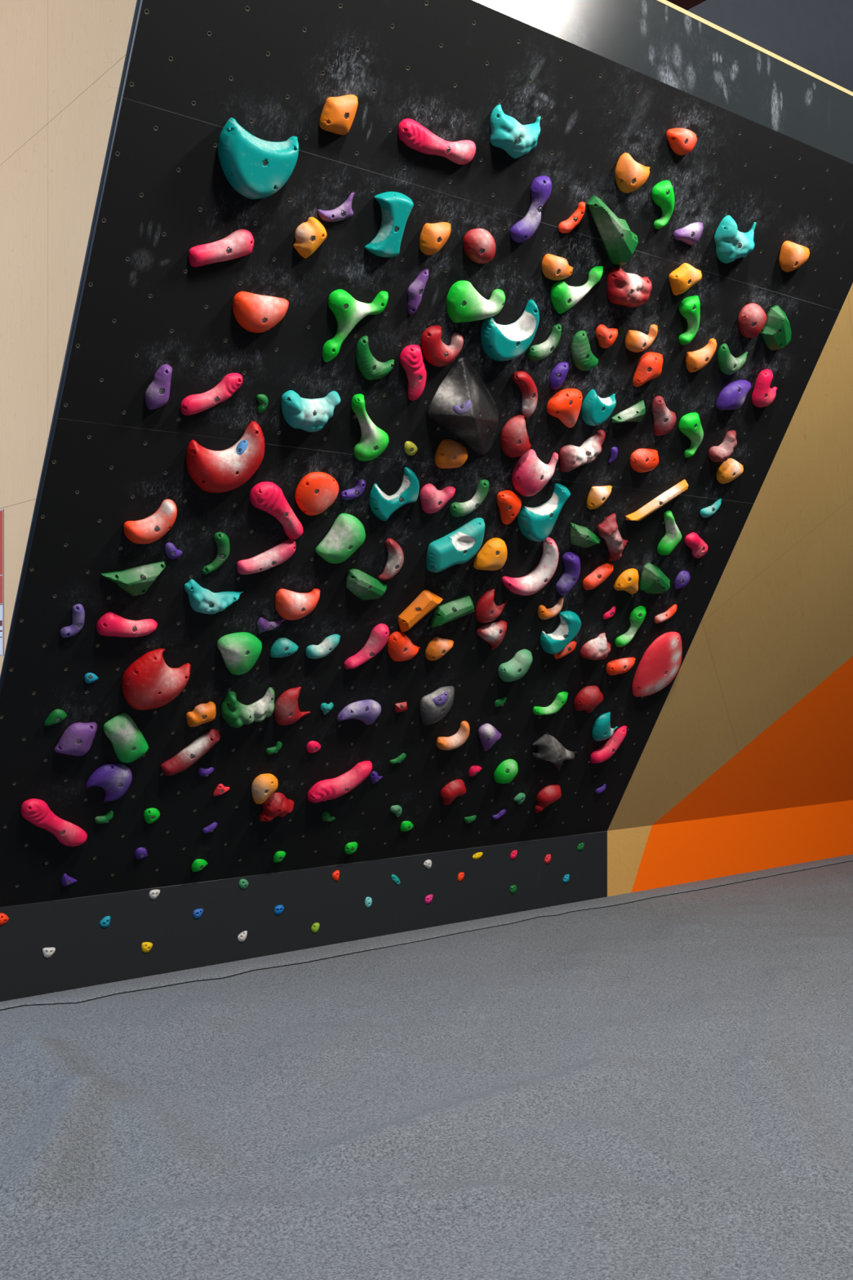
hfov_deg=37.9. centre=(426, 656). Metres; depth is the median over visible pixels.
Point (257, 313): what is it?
hold
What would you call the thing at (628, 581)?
hold
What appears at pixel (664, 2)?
trim
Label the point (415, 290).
hold
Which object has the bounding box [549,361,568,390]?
hold
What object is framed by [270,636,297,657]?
hold
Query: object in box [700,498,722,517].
hold
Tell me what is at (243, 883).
foothold
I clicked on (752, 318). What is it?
hold
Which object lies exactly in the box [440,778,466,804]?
hold
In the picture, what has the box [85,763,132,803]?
hold
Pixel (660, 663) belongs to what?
hold
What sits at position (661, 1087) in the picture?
floor
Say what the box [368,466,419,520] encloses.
hold
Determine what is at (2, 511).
notice
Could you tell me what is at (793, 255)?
hold
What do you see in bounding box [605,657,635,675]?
hold
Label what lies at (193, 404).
hold
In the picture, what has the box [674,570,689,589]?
hold
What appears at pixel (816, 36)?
wall
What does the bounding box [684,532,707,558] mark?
hold
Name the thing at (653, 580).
hold
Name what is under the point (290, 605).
hold
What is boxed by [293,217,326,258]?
hold
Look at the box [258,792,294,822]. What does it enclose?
hold
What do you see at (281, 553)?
hold
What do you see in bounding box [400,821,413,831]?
foothold
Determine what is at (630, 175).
hold
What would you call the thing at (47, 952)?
foothold
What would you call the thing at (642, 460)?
hold
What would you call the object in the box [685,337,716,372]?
hold
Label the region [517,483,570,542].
hold
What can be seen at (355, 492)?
hold
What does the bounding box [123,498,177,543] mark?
hold
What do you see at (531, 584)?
hold
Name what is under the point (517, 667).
hold
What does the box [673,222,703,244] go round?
hold
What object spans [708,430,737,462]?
hold
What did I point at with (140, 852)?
foothold
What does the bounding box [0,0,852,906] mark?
wall
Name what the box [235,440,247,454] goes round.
hold
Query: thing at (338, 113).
hold
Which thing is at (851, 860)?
trim
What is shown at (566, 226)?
hold
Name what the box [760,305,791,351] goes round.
hold
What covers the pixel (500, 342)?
hold
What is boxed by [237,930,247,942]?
foothold
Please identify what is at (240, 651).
hold
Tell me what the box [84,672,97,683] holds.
hold
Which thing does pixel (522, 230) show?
hold
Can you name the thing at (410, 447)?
hold
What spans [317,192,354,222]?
hold
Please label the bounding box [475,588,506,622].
hold
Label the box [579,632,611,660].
hold
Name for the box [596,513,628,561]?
hold
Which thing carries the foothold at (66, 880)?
attached to the wall at (272, 67)
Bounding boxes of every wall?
[0,0,137,674]
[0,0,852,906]
[0,800,852,1001]
[687,0,852,92]
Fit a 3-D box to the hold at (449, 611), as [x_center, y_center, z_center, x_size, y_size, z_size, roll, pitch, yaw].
[0.158,-0.242,6.728,0.266,0.176,0.099,0,0,-26]
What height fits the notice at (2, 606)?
0.226 m
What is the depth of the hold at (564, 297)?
6.04 m
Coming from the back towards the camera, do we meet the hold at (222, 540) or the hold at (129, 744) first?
the hold at (129, 744)
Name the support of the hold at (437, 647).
attached to the wall at (272, 67)
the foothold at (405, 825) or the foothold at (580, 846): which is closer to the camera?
the foothold at (405, 825)
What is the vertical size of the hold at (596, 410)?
0.176 m
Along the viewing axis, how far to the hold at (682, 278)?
6.38 m
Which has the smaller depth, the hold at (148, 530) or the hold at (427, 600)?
the hold at (148, 530)
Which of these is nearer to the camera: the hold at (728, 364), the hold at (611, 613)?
the hold at (728, 364)
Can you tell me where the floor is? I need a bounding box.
[0,861,852,1279]
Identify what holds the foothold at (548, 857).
attached to the wall at (86, 953)
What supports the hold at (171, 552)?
attached to the wall at (272, 67)
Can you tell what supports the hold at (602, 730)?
attached to the wall at (272, 67)
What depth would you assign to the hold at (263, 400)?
5.43 m
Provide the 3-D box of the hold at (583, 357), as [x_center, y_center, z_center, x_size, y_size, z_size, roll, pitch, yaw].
[0.799,-1.550,6.319,0.090,0.175,0.219,0,0,30]
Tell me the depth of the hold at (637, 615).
7.65 m
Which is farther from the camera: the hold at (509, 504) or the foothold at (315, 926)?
the foothold at (315, 926)
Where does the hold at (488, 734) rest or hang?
attached to the wall at (272, 67)
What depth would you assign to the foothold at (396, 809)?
7.32 m
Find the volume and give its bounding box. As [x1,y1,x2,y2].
[426,356,498,454]
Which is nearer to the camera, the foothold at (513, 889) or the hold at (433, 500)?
the hold at (433, 500)
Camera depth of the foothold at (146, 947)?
6.53 m
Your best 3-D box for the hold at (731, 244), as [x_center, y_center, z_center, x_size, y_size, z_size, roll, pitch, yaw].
[1.607,-2.168,6.485,0.148,0.218,0.286,0,0,44]
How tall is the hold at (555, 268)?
0.102 m
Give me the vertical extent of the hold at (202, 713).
0.126 m
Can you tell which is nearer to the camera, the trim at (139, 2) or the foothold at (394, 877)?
the trim at (139, 2)
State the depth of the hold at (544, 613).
7.17 m
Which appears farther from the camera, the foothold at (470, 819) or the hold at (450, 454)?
the foothold at (470, 819)
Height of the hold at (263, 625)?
0.080 m
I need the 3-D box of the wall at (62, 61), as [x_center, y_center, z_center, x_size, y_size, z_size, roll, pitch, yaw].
[-2.948,-1.406,6.837,0.024,6.200,6.706,0,0,-38]
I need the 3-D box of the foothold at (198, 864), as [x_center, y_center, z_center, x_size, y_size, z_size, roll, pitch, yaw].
[-1.214,1.120,6.661,0.095,0.073,0.053,0,0,-38]
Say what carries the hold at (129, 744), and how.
attached to the wall at (272, 67)
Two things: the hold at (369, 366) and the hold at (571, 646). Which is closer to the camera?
the hold at (369, 366)
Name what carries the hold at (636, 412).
attached to the wall at (272, 67)
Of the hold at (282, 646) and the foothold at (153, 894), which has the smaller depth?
the hold at (282, 646)
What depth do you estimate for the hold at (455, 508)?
6.38 m
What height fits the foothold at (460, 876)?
0.057 m
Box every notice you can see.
[0,508,4,604]
[0,604,4,655]
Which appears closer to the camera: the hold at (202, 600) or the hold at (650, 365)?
the hold at (202, 600)
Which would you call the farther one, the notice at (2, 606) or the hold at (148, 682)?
the hold at (148, 682)
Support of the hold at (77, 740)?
attached to the wall at (272, 67)
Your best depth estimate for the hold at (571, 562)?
7.07 m
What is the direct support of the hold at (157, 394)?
attached to the wall at (272, 67)
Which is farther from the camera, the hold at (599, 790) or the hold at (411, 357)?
the hold at (599, 790)
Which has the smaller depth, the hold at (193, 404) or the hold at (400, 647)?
the hold at (193, 404)
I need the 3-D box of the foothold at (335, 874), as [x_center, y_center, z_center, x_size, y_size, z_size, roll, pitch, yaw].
[-0.527,1.288,7.278,0.050,0.064,0.020,0,0,-38]
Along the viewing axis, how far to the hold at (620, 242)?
5.97 m
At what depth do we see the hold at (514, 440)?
6.29 m
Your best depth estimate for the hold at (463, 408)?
5.89 m
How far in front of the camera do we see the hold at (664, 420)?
6.83 m
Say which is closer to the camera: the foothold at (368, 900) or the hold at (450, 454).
the hold at (450, 454)
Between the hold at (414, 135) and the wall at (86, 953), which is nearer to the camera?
the hold at (414, 135)
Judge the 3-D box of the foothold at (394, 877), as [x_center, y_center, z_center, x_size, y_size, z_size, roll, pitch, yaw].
[-0.183,1.359,7.554,0.067,0.069,0.014,0,0,-38]
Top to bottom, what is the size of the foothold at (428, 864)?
0.058 m
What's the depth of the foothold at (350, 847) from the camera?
7.25 m
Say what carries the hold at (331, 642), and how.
attached to the wall at (272, 67)
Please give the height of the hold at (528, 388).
0.204 m
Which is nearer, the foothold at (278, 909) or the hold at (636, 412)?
the hold at (636, 412)
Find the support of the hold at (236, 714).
attached to the wall at (272, 67)
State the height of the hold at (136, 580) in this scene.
0.159 m
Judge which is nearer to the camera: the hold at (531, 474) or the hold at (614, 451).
the hold at (531, 474)
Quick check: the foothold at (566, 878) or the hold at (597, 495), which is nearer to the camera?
the hold at (597, 495)
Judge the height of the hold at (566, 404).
0.184 m
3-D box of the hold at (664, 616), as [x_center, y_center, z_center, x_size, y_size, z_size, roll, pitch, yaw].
[1.499,-0.266,7.806,0.165,0.120,0.055,0,0,-20]
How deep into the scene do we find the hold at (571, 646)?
7.42 m
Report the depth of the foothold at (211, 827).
6.55 m
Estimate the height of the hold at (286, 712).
0.203 m
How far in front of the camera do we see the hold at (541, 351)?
6.13 m
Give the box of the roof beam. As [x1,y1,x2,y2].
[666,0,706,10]
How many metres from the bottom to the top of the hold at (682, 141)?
0.109 m
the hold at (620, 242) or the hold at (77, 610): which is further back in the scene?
the hold at (620, 242)
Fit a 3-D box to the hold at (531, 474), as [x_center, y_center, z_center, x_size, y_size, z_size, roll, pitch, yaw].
[0.560,-0.961,6.535,0.256,0.234,0.156,0,0,-44]
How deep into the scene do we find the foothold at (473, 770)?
7.53 m
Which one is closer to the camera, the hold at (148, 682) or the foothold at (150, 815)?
the hold at (148, 682)
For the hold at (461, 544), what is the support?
attached to the wall at (272, 67)
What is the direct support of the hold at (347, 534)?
attached to the wall at (272, 67)
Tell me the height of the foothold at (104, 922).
0.058 m
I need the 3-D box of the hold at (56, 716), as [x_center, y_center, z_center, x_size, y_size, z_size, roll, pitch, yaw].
[-1.690,0.279,5.671,0.102,0.077,0.050,0,0,-31]
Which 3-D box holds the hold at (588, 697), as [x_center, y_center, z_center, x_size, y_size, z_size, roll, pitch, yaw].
[1.023,0.271,7.794,0.221,0.176,0.130,0,0,-43]
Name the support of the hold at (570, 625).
attached to the wall at (272, 67)
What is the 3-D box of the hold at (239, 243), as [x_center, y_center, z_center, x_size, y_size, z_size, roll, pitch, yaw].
[-0.817,-1.630,4.965,0.271,0.166,0.077,0,0,-26]
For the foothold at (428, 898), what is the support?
attached to the wall at (86, 953)
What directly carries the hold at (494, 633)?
attached to the wall at (272, 67)
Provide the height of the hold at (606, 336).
0.102 m
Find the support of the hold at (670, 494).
attached to the wall at (272, 67)
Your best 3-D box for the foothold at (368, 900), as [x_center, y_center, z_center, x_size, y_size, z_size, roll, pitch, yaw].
[-0.342,1.472,7.424,0.050,0.066,0.020,0,0,-38]
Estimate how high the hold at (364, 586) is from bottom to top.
0.153 m
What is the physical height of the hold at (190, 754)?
0.231 m
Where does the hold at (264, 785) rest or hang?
attached to the wall at (272, 67)
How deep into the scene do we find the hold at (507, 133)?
5.39 m
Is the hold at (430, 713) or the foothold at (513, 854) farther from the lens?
the foothold at (513, 854)
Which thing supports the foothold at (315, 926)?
attached to the wall at (86, 953)
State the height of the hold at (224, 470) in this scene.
0.309 m
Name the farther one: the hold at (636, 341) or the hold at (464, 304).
the hold at (636, 341)
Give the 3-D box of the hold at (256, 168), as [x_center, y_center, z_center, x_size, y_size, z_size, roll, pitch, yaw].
[-0.665,-1.927,4.851,0.331,0.252,0.177,0,0,-39]
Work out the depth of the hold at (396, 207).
5.30 m
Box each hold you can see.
[20,798,87,846]
[44,709,66,725]
[53,722,97,755]
[59,604,84,637]
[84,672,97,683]
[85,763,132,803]
[94,810,113,823]
[96,612,157,637]
[101,560,165,595]
[102,712,148,763]
[121,648,190,710]
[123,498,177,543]
[144,364,172,409]
[160,728,220,775]
[164,542,182,559]
[180,373,242,415]
[184,578,243,613]
[186,421,264,493]
[186,701,216,726]
[188,229,253,266]
[198,767,213,776]
[201,532,229,573]
[213,783,229,795]
[217,117,298,199]
[217,631,262,675]
[221,687,275,728]
[232,291,288,333]
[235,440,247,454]
[236,538,296,574]
[249,481,302,539]
[251,773,278,804]
[256,394,268,413]
[257,617,284,633]
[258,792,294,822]
[266,741,282,754]
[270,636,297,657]
[273,686,310,724]
[275,588,319,620]
[280,390,340,431]
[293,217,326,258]
[295,471,338,515]
[305,634,340,658]
[306,741,320,753]
[306,760,372,802]
[315,513,365,563]
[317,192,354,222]
[319,94,358,134]
[320,702,333,714]
[322,288,388,362]
[337,699,381,724]
[340,479,365,500]
[343,623,389,669]
[346,568,386,599]
[351,393,388,461]
[355,335,394,379]
[364,191,413,257]
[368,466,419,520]
[369,771,382,783]
[377,537,404,580]
[386,631,420,661]
[389,752,406,764]
[394,701,407,712]
[397,589,443,631]
[398,118,475,164]
[400,344,426,400]
[404,440,417,455]
[407,268,428,314]
[419,222,450,255]
[419,483,455,513]
[419,685,454,724]
[421,325,463,366]
[425,635,453,660]
[426,517,484,572]
[430,595,474,627]
[432,691,448,705]
[435,439,467,468]
[435,720,469,750]
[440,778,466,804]
[446,280,505,322]
[448,479,488,516]
[453,400,471,414]
[463,228,496,263]
[473,537,507,570]
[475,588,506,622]
[476,620,507,649]
[478,723,501,751]
[480,299,539,361]
[489,104,541,158]
[493,759,518,783]
[494,696,506,706]
[497,489,521,524]
[497,648,533,681]
[500,414,531,457]
[502,537,559,595]
[510,175,551,242]
[511,370,537,417]
[512,448,558,496]
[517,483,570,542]
[527,323,561,360]
[532,733,577,770]
[533,691,568,715]
[534,784,561,813]
[537,597,563,619]
[540,610,581,654]
[542,253,573,280]
[546,388,582,427]
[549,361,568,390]
[551,266,603,313]
[554,640,576,658]
[555,551,580,595]
[558,201,585,233]
[559,429,605,471]
[569,522,600,547]
[571,330,598,370]
[573,685,603,712]
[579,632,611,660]
[581,389,616,426]
[582,563,613,590]
[586,195,638,266]
[586,485,612,509]
[590,725,627,763]
[591,711,617,741]
[595,324,617,348]
[595,783,606,794]
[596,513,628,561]
[603,606,615,619]
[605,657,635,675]
[607,266,652,307]
[608,446,617,463]
[611,400,645,422]
[613,568,639,594]
[614,605,646,647]
[615,152,649,192]
[625,324,657,352]
[625,479,688,520]
[630,448,658,472]
[631,631,682,697]
[632,351,662,386]
[639,562,670,594]
[651,180,675,229]
[651,395,676,435]
[654,604,677,622]
[657,510,681,555]
[666,128,697,155]
[669,262,702,295]
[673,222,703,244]
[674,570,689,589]
[678,295,700,345]
[678,412,703,457]
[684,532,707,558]
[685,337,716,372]
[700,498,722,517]
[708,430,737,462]
[714,215,756,263]
[715,379,751,410]
[716,457,743,484]
[717,343,748,374]
[737,302,766,337]
[751,368,777,407]
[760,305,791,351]
[779,240,809,271]
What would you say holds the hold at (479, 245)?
attached to the wall at (272, 67)
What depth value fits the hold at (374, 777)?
7.07 m
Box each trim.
[0,0,142,697]
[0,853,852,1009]
[0,860,852,1010]
[656,0,852,96]
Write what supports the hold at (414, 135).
attached to the wall at (272, 67)
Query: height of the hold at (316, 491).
0.194 m
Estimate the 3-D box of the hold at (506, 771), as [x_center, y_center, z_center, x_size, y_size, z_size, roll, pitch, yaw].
[0.498,0.714,7.703,0.164,0.156,0.119,0,0,-38]
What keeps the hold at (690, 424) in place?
attached to the wall at (272, 67)
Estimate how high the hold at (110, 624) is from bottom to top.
0.113 m
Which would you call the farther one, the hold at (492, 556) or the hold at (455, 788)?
the hold at (455, 788)
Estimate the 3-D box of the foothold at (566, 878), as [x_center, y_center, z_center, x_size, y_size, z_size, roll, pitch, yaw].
[0.955,1.515,8.451,0.059,0.059,0.021,0,0,-38]
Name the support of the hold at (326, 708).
attached to the wall at (272, 67)
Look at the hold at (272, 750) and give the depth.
6.52 m
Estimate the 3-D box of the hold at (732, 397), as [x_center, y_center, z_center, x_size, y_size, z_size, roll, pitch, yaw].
[1.758,-1.491,7.094,0.217,0.176,0.122,0,0,-33]
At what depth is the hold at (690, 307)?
6.56 m
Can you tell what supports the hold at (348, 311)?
attached to the wall at (272, 67)
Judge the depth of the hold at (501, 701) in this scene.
7.34 m
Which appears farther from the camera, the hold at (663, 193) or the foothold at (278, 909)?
the foothold at (278, 909)
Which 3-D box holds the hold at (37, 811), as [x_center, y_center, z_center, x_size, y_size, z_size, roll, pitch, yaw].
[-1.787,0.801,5.974,0.089,0.264,0.382,0,0,31]
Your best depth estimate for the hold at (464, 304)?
5.72 m
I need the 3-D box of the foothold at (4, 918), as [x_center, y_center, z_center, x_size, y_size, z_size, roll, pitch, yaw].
[-2.068,1.283,6.057,0.069,0.060,0.022,0,0,-38]
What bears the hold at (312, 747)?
attached to the wall at (272, 67)
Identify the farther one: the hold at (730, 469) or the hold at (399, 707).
the hold at (730, 469)
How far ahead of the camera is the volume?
5.97 m
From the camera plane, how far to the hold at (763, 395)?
7.18 m
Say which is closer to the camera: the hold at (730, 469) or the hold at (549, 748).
the hold at (730, 469)
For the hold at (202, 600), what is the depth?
5.76 m
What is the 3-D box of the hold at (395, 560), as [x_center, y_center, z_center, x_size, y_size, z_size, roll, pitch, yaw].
[-0.167,-0.489,6.301,0.128,0.206,0.146,0,0,-23]
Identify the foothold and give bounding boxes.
[0,912,8,925]
[42,947,55,958]
[61,873,76,885]
[99,915,110,927]
[134,847,146,859]
[141,942,152,952]
[143,808,159,823]
[148,889,159,899]
[191,858,208,871]
[192,908,203,919]
[202,822,217,833]
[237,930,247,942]
[238,879,248,888]
[273,850,285,862]
[274,904,284,915]
[311,922,319,933]
[322,810,335,822]
[332,870,339,880]
[344,841,357,853]
[364,897,372,907]
[390,804,401,817]
[391,874,400,884]
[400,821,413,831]
[423,859,431,868]
[425,894,433,903]
[457,872,464,881]
[463,815,476,823]
[468,765,482,776]
[472,852,483,859]
[492,809,506,819]
[509,884,516,893]
[510,849,517,859]
[513,792,525,804]
[544,853,551,863]
[563,874,569,883]
[577,842,584,851]
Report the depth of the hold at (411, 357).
5.75 m
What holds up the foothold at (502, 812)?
attached to the wall at (272, 67)
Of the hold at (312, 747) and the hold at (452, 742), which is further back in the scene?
the hold at (452, 742)
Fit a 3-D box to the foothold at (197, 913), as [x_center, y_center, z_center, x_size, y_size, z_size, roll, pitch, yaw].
[-1.232,1.394,6.721,0.061,0.053,0.019,0,0,-38]
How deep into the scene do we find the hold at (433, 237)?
5.45 m
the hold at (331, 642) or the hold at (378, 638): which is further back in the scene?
the hold at (378, 638)
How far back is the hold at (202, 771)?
6.33 m
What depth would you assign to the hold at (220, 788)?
6.45 m
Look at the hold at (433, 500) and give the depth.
6.22 m
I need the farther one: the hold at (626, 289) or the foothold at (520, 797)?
the foothold at (520, 797)
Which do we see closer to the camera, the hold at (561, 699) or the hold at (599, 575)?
the hold at (599, 575)
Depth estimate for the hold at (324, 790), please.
6.89 m
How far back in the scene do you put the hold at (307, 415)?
5.53 m
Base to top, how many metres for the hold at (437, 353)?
0.167 m
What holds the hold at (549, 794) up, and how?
attached to the wall at (272, 67)
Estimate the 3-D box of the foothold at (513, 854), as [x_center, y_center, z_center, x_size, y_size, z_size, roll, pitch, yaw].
[0.578,1.303,8.152,0.060,0.058,0.020,0,0,-38]
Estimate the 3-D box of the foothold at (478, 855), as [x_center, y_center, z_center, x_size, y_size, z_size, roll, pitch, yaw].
[0.331,1.280,7.960,0.086,0.042,0.016,0,0,-38]
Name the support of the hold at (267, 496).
attached to the wall at (272, 67)
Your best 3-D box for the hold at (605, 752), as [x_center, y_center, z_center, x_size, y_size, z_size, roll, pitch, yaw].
[1.196,0.581,8.182,0.252,0.246,0.109,0,0,-7]
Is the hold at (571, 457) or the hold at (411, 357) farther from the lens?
the hold at (571, 457)
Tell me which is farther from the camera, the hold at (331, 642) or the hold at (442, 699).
the hold at (442, 699)
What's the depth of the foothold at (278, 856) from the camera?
6.96 m
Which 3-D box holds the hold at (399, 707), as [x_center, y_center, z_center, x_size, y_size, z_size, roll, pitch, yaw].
[-0.141,0.282,6.899,0.090,0.062,0.047,0,0,-34]
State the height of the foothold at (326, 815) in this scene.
0.068 m
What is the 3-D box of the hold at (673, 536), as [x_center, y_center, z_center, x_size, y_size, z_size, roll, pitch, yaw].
[1.449,-0.733,7.393,0.145,0.253,0.203,0,0,8]
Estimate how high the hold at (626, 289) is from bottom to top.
0.163 m
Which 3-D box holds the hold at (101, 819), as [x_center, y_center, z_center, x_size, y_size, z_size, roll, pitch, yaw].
[-1.593,0.795,6.134,0.094,0.065,0.036,0,0,-29]
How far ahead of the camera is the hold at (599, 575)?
7.21 m
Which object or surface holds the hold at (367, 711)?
attached to the wall at (272, 67)
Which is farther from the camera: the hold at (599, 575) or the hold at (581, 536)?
the hold at (599, 575)
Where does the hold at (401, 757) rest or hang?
attached to the wall at (272, 67)
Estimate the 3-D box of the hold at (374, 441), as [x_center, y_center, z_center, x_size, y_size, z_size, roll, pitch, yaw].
[-0.288,-1.062,5.809,0.141,0.284,0.278,0,0,30]

